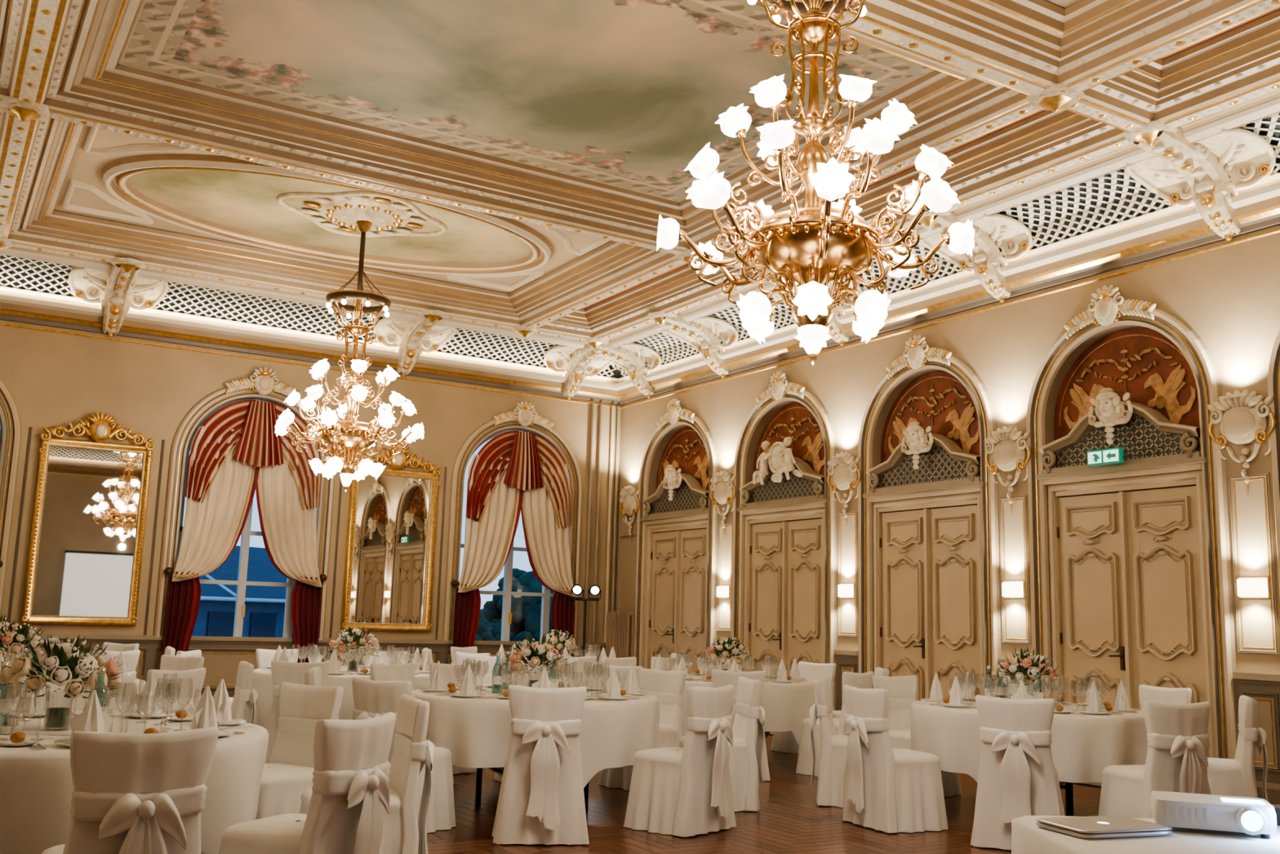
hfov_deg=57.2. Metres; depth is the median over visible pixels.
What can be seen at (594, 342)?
rosette
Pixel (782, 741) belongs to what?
dining chair
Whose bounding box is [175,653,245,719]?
dining chair
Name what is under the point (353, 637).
flower centerpiece
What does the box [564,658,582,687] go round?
dining chair
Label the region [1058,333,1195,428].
painting
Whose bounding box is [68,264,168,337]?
bracket
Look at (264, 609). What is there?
neighbouring building
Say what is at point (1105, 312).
keystone ornament
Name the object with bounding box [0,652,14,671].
place settings
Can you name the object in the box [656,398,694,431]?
keystone ornament
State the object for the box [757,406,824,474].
painting
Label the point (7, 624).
flower centerpiece
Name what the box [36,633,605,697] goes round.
trim
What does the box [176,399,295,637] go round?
window
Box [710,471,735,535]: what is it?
cartouche
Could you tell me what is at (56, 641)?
place settings
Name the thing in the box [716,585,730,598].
wall sconce
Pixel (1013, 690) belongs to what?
dining chair
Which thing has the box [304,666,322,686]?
dining chair
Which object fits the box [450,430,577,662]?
window curtains
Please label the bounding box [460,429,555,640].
window
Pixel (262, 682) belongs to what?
round banquet table
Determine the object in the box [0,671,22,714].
dining chair
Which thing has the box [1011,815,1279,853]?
table
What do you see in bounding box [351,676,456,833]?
dining chair
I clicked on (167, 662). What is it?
dining chair
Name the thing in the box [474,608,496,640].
tree
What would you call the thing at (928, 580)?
door
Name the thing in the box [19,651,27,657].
place settings
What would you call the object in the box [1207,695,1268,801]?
dining chair
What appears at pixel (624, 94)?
fresco
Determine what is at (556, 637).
flower centerpiece
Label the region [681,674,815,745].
round banquet table
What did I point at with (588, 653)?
place settings
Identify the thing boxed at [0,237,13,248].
rosette
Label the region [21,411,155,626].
gilt mirror
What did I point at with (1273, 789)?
baseboard
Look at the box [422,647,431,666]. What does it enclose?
dining chair
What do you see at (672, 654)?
dining chair
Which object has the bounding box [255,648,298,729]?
dining chair
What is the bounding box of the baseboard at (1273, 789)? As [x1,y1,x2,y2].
[1256,781,1279,804]
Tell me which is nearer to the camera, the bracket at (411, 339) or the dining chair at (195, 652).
the dining chair at (195, 652)
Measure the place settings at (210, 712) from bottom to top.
0.282 m
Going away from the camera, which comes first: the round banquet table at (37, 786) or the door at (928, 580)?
the round banquet table at (37, 786)
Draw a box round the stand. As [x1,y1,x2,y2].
[570,584,601,656]
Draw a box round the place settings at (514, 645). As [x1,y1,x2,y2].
[509,643,516,654]
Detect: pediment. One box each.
[642,464,708,517]
[738,436,824,506]
[865,421,980,493]
[1038,387,1200,474]
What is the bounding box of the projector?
[1150,791,1276,838]
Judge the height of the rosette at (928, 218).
0.120 m
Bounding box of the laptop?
[1035,815,1172,839]
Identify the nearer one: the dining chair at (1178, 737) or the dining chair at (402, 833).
the dining chair at (402, 833)
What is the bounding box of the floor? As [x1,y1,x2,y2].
[426,733,1101,853]
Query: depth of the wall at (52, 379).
14.45 m
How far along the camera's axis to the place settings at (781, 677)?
11.40 m
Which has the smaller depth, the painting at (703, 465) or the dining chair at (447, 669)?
the dining chair at (447, 669)
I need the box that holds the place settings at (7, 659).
[4,653,11,662]
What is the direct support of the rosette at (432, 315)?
attached to the ceiling beams
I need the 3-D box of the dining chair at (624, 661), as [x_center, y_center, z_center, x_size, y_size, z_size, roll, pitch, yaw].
[-0.081,2.881,12.300,0.589,0.906,0.667,10,-13,-43]
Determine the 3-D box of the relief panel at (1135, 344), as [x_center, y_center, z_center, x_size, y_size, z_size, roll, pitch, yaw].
[4.371,0.310,10.330,0.205,5.600,17.200,7,-11,-31]
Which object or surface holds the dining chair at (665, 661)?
on the floor
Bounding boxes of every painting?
[657,430,708,488]
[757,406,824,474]
[884,376,979,453]
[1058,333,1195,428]
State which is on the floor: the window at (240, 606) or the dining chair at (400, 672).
the dining chair at (400, 672)
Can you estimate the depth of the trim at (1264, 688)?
8.86 m
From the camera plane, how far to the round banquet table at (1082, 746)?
7.94 m
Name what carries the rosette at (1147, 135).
attached to the ceiling beams
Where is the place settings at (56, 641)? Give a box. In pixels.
[53,635,60,644]
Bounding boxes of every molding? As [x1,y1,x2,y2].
[0,0,1279,327]
[0,178,1279,408]
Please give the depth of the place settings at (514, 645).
14.29 m
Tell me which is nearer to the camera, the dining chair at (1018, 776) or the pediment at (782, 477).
the dining chair at (1018, 776)
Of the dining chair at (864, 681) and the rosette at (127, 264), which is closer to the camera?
the dining chair at (864, 681)
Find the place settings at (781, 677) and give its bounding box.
[654,652,807,683]
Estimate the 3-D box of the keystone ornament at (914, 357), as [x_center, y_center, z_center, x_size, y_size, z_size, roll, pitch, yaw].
[2.898,-0.771,12.331,0.120,0.404,0.941,7,-11,-31]
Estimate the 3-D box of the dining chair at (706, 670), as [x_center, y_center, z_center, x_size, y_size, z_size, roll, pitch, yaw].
[0.845,2.970,12.687,0.589,0.906,0.667,1,-9,3]
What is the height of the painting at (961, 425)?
0.866 m
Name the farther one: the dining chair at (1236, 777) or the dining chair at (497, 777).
the dining chair at (497, 777)
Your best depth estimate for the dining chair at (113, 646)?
12.54 m
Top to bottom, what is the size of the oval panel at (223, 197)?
0.100 m
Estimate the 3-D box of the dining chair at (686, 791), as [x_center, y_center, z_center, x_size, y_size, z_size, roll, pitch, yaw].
[0.280,2.123,7.595,0.667,0.906,0.589,-6,-12,39]
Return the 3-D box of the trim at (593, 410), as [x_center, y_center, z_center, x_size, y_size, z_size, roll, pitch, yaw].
[-3.690,1.000,15.394,7.843,3.500,0.061,7,-11,-31]
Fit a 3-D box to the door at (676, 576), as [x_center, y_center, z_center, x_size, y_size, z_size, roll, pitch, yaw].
[0.484,2.560,15.873,0.210,2.730,1.660,7,-11,-31]
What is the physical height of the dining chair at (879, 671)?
0.906 m
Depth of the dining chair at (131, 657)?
10.59 m
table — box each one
[0,713,269,853]
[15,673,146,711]
[245,666,430,726]
[411,685,659,808]
[502,661,604,687]
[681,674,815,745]
[910,700,1147,816]
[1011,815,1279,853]
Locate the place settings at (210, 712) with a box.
[0,661,253,750]
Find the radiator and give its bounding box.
[605,611,635,657]
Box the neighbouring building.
[191,545,293,637]
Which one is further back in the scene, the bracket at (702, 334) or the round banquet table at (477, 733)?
the bracket at (702, 334)
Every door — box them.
[640,511,710,674]
[736,497,826,733]
[862,480,984,701]
[1035,457,1216,786]
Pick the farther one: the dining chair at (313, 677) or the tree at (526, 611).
the tree at (526, 611)
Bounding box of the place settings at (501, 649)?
[498,644,510,663]
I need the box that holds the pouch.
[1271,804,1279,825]
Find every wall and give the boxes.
[0,320,621,642]
[614,224,1279,697]
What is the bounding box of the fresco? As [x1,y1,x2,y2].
[118,0,934,202]
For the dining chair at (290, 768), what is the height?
0.906 m
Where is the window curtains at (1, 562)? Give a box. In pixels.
[0,426,2,567]
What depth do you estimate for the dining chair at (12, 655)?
9.70 m
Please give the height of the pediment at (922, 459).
0.690 m
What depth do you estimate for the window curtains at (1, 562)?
13.08 m
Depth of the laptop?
3.31 m
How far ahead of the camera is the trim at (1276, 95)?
10.81 m
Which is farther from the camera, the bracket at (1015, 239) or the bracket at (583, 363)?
the bracket at (583, 363)
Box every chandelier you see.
[274,220,424,491]
[656,0,974,364]
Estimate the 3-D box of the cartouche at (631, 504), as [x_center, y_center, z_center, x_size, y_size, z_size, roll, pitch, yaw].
[-0.153,1.264,17.048,0.169,0.830,0.553,7,-11,-31]
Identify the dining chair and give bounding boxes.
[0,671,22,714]
[11,653,46,673]
[41,726,218,853]
[45,675,136,713]
[97,649,140,676]
[102,641,138,651]
[146,667,205,715]
[160,654,204,671]
[164,645,175,655]
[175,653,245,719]
[176,649,233,705]
[200,681,343,853]
[218,711,395,853]
[231,660,257,724]
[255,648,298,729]
[264,660,338,763]
[298,693,435,853]
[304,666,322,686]
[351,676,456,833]
[365,650,409,664]
[369,662,453,783]
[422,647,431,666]
[429,662,477,773]
[450,646,477,664]
[456,651,490,664]
[471,653,504,685]
[491,684,589,844]
[493,664,564,782]
[561,655,596,686]
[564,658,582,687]
[598,667,686,790]
[602,657,636,681]
[602,663,643,691]
[623,684,736,837]
[650,656,675,671]
[671,653,685,663]
[679,675,765,811]
[697,657,739,674]
[711,669,770,781]
[770,661,835,754]
[795,671,873,776]
[808,676,848,807]
[831,666,888,717]
[842,684,948,832]
[871,675,961,796]
[970,694,1065,850]
[982,676,1039,698]
[1097,701,1211,818]
[1101,684,1191,784]
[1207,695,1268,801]
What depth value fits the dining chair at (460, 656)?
12.67 m
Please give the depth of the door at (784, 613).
13.99 m
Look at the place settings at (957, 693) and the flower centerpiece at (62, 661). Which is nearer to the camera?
the flower centerpiece at (62, 661)
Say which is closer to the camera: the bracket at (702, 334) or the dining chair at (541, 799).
the dining chair at (541, 799)
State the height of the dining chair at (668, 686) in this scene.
0.906 m
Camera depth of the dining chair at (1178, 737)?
7.12 m
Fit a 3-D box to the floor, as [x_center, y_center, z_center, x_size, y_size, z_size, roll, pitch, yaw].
[-0.443,2.480,7.032,11.220,0.012,17.800,7,-11,-31]
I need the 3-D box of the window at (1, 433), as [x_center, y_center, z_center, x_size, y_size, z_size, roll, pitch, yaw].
[-8.053,0.775,12.909,1.680,3.100,0.250,7,-11,-31]
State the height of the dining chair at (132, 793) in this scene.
0.906 m
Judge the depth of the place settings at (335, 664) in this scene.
10.85 m
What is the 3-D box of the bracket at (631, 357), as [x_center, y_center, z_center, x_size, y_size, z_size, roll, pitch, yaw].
[-0.185,-0.820,16.750,1.057,0.753,1.047,0,-9,12]
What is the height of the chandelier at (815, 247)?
2.900 m
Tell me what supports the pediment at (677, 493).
on the door at (676, 576)
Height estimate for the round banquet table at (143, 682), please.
0.765 m
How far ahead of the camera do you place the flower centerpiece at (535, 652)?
8.43 m
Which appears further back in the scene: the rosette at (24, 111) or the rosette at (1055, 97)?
the rosette at (24, 111)
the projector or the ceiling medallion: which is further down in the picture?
the projector
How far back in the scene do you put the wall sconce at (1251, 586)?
8.96 m
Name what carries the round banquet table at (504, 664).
on the floor
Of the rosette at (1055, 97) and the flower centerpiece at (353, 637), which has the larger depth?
the flower centerpiece at (353, 637)
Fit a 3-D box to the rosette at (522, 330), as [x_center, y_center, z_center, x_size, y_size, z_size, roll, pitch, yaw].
[-1.548,-1.268,15.831,0.374,0.120,0.374,3,-9,-9]
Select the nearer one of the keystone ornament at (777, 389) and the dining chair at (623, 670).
the dining chair at (623, 670)
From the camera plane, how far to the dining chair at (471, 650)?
14.74 m
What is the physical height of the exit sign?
0.130 m
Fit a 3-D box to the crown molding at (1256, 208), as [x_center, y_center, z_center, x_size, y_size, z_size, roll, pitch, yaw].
[-0.314,-2.094,7.779,10.620,0.380,17.200,7,-11,-31]
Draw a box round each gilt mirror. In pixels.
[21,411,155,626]
[340,444,440,631]
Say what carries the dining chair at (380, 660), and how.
on the floor
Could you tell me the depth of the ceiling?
12.31 m
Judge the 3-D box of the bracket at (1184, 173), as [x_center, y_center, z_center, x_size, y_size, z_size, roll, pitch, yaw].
[4.432,-1.907,9.293,1.047,0.753,1.057,-1,-10,15]
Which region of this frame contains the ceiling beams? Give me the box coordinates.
[0,0,1279,340]
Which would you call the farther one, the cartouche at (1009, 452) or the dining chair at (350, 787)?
the cartouche at (1009, 452)
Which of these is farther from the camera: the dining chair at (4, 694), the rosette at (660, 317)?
the rosette at (660, 317)
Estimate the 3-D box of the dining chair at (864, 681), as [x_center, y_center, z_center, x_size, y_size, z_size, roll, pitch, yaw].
[1.770,2.639,10.498,0.667,0.906,0.589,-7,-12,41]
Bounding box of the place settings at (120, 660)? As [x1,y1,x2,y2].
[115,650,126,677]
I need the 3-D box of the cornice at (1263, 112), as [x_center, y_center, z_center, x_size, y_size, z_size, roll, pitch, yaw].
[-0.304,-2.454,7.838,10.480,0.350,17.060,7,-11,-31]
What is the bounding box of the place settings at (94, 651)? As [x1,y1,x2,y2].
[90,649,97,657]
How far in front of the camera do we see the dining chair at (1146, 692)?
9.22 m
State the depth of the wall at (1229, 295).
11.29 m
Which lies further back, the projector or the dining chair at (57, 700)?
the dining chair at (57, 700)
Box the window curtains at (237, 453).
[162,400,327,662]
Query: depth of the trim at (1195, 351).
11.18 m
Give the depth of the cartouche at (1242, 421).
9.15 m
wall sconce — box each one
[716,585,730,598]
[837,583,855,598]
[1001,581,1025,598]
[1236,577,1270,598]
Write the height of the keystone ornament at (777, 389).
0.404 m
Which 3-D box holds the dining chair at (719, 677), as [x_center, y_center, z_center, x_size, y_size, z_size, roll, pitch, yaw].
[0.836,2.554,10.143,0.589,0.906,0.667,1,-9,3]
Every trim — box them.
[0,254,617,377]
[0,378,582,642]
[7,402,620,642]
[8,89,1279,342]
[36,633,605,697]
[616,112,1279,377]
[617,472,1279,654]
[633,306,1279,759]
[712,642,1279,783]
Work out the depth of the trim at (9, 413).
14.84 m
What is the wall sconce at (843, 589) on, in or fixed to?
attached to the wall at (1229, 295)
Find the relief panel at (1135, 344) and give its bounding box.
[655,327,1199,533]
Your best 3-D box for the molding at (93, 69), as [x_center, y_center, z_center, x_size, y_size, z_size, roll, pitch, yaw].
[-0.294,-2.790,7.893,8.080,0.192,14.660,7,-11,-31]
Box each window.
[0,420,2,453]
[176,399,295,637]
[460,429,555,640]
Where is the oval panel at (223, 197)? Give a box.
[62,126,610,291]
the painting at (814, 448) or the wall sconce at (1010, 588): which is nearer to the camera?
the wall sconce at (1010, 588)
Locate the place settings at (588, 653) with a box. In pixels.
[560,644,616,666]
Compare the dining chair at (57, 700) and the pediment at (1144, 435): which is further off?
the pediment at (1144, 435)
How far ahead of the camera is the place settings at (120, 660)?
8.56 m
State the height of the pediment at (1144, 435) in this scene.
0.690 m
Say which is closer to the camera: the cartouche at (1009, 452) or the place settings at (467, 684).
the place settings at (467, 684)
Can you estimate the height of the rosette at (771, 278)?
0.120 m
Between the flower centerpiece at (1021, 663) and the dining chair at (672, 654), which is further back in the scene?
the dining chair at (672, 654)
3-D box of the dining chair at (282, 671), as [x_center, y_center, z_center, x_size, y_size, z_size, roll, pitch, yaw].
[-2.718,2.350,9.509,0.589,0.906,0.667,1,-9,2]
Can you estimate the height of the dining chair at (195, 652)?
0.906 m
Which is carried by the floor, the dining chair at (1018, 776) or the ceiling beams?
the dining chair at (1018, 776)
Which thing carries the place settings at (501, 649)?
on the round banquet table at (504, 664)
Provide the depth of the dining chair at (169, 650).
11.53 m
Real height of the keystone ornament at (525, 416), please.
0.404 m
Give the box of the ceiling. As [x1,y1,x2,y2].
[53,0,1279,307]
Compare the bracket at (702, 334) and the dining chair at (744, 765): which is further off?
the bracket at (702, 334)
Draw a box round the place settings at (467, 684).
[419,651,648,701]
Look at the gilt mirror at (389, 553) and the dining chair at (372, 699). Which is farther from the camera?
the gilt mirror at (389, 553)
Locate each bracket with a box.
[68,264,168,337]
[373,313,457,377]
[543,344,614,399]
[586,341,662,398]
[654,313,738,377]
[766,276,862,346]
[917,211,1032,302]
[1124,127,1275,240]
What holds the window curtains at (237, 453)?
hanging from the wall at (52, 379)
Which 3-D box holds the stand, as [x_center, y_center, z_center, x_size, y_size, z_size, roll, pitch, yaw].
[-0.706,2.977,15.611,0.610,1.753,0.596,3,-9,-5]
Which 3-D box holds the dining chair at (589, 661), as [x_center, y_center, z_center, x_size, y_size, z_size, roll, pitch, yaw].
[-0.735,2.919,12.649,0.589,0.906,0.667,3,-9,-7]
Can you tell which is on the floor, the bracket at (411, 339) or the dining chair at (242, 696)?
the dining chair at (242, 696)
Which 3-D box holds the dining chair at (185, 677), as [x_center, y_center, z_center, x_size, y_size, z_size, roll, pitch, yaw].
[-3.256,2.050,7.760,0.667,0.906,0.589,-3,-10,25]
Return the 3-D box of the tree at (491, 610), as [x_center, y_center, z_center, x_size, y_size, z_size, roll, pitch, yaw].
[-4.327,8.224,40.048,3.895,6.770,4.285,6,-10,-25]
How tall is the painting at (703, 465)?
0.866 m
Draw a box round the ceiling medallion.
[276,191,447,237]
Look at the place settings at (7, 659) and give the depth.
10.97 m
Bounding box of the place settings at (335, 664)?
[262,643,432,675]
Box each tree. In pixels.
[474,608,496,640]
[480,568,526,625]
[487,570,554,641]
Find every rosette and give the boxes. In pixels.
[0,95,50,121]
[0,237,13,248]
[110,257,145,272]
[417,309,447,322]
[511,324,539,337]
[582,337,609,348]
[646,311,677,324]
[675,248,693,262]
[759,269,776,283]
[906,210,951,226]
[1026,83,1084,111]
[1122,120,1177,146]
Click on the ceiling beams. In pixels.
(39, 35)
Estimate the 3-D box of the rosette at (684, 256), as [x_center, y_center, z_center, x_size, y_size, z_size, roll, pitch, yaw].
[0.568,-1.766,12.414,0.374,0.120,0.374,3,-9,-9]
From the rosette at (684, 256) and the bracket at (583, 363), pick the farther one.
the bracket at (583, 363)
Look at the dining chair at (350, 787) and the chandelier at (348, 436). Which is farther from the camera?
the chandelier at (348, 436)
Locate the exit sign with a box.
[1087,447,1123,466]
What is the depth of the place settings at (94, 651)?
8.96 m
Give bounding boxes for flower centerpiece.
[0,613,14,631]
[0,621,47,668]
[0,635,124,729]
[327,626,381,671]
[504,633,572,686]
[539,628,577,653]
[702,635,752,670]
[989,647,1059,696]
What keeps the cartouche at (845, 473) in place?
attached to the wall at (1229, 295)
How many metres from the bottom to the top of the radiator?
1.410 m
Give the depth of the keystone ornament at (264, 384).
14.80 m
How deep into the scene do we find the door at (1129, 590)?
10.01 m
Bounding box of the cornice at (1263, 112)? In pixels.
[0,97,1279,381]
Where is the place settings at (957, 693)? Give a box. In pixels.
[920,665,1139,715]
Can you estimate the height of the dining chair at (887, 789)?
0.906 m
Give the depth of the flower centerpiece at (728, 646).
11.40 m
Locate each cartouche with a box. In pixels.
[619,485,639,542]
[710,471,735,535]
[826,452,861,524]
[984,426,1031,513]
[1207,389,1275,495]
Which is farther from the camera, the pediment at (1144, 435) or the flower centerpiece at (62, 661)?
the pediment at (1144, 435)
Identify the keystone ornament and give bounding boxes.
[225,366,300,396]
[493,400,553,432]
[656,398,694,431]
[755,371,804,408]
[885,334,951,379]
[1063,284,1155,339]

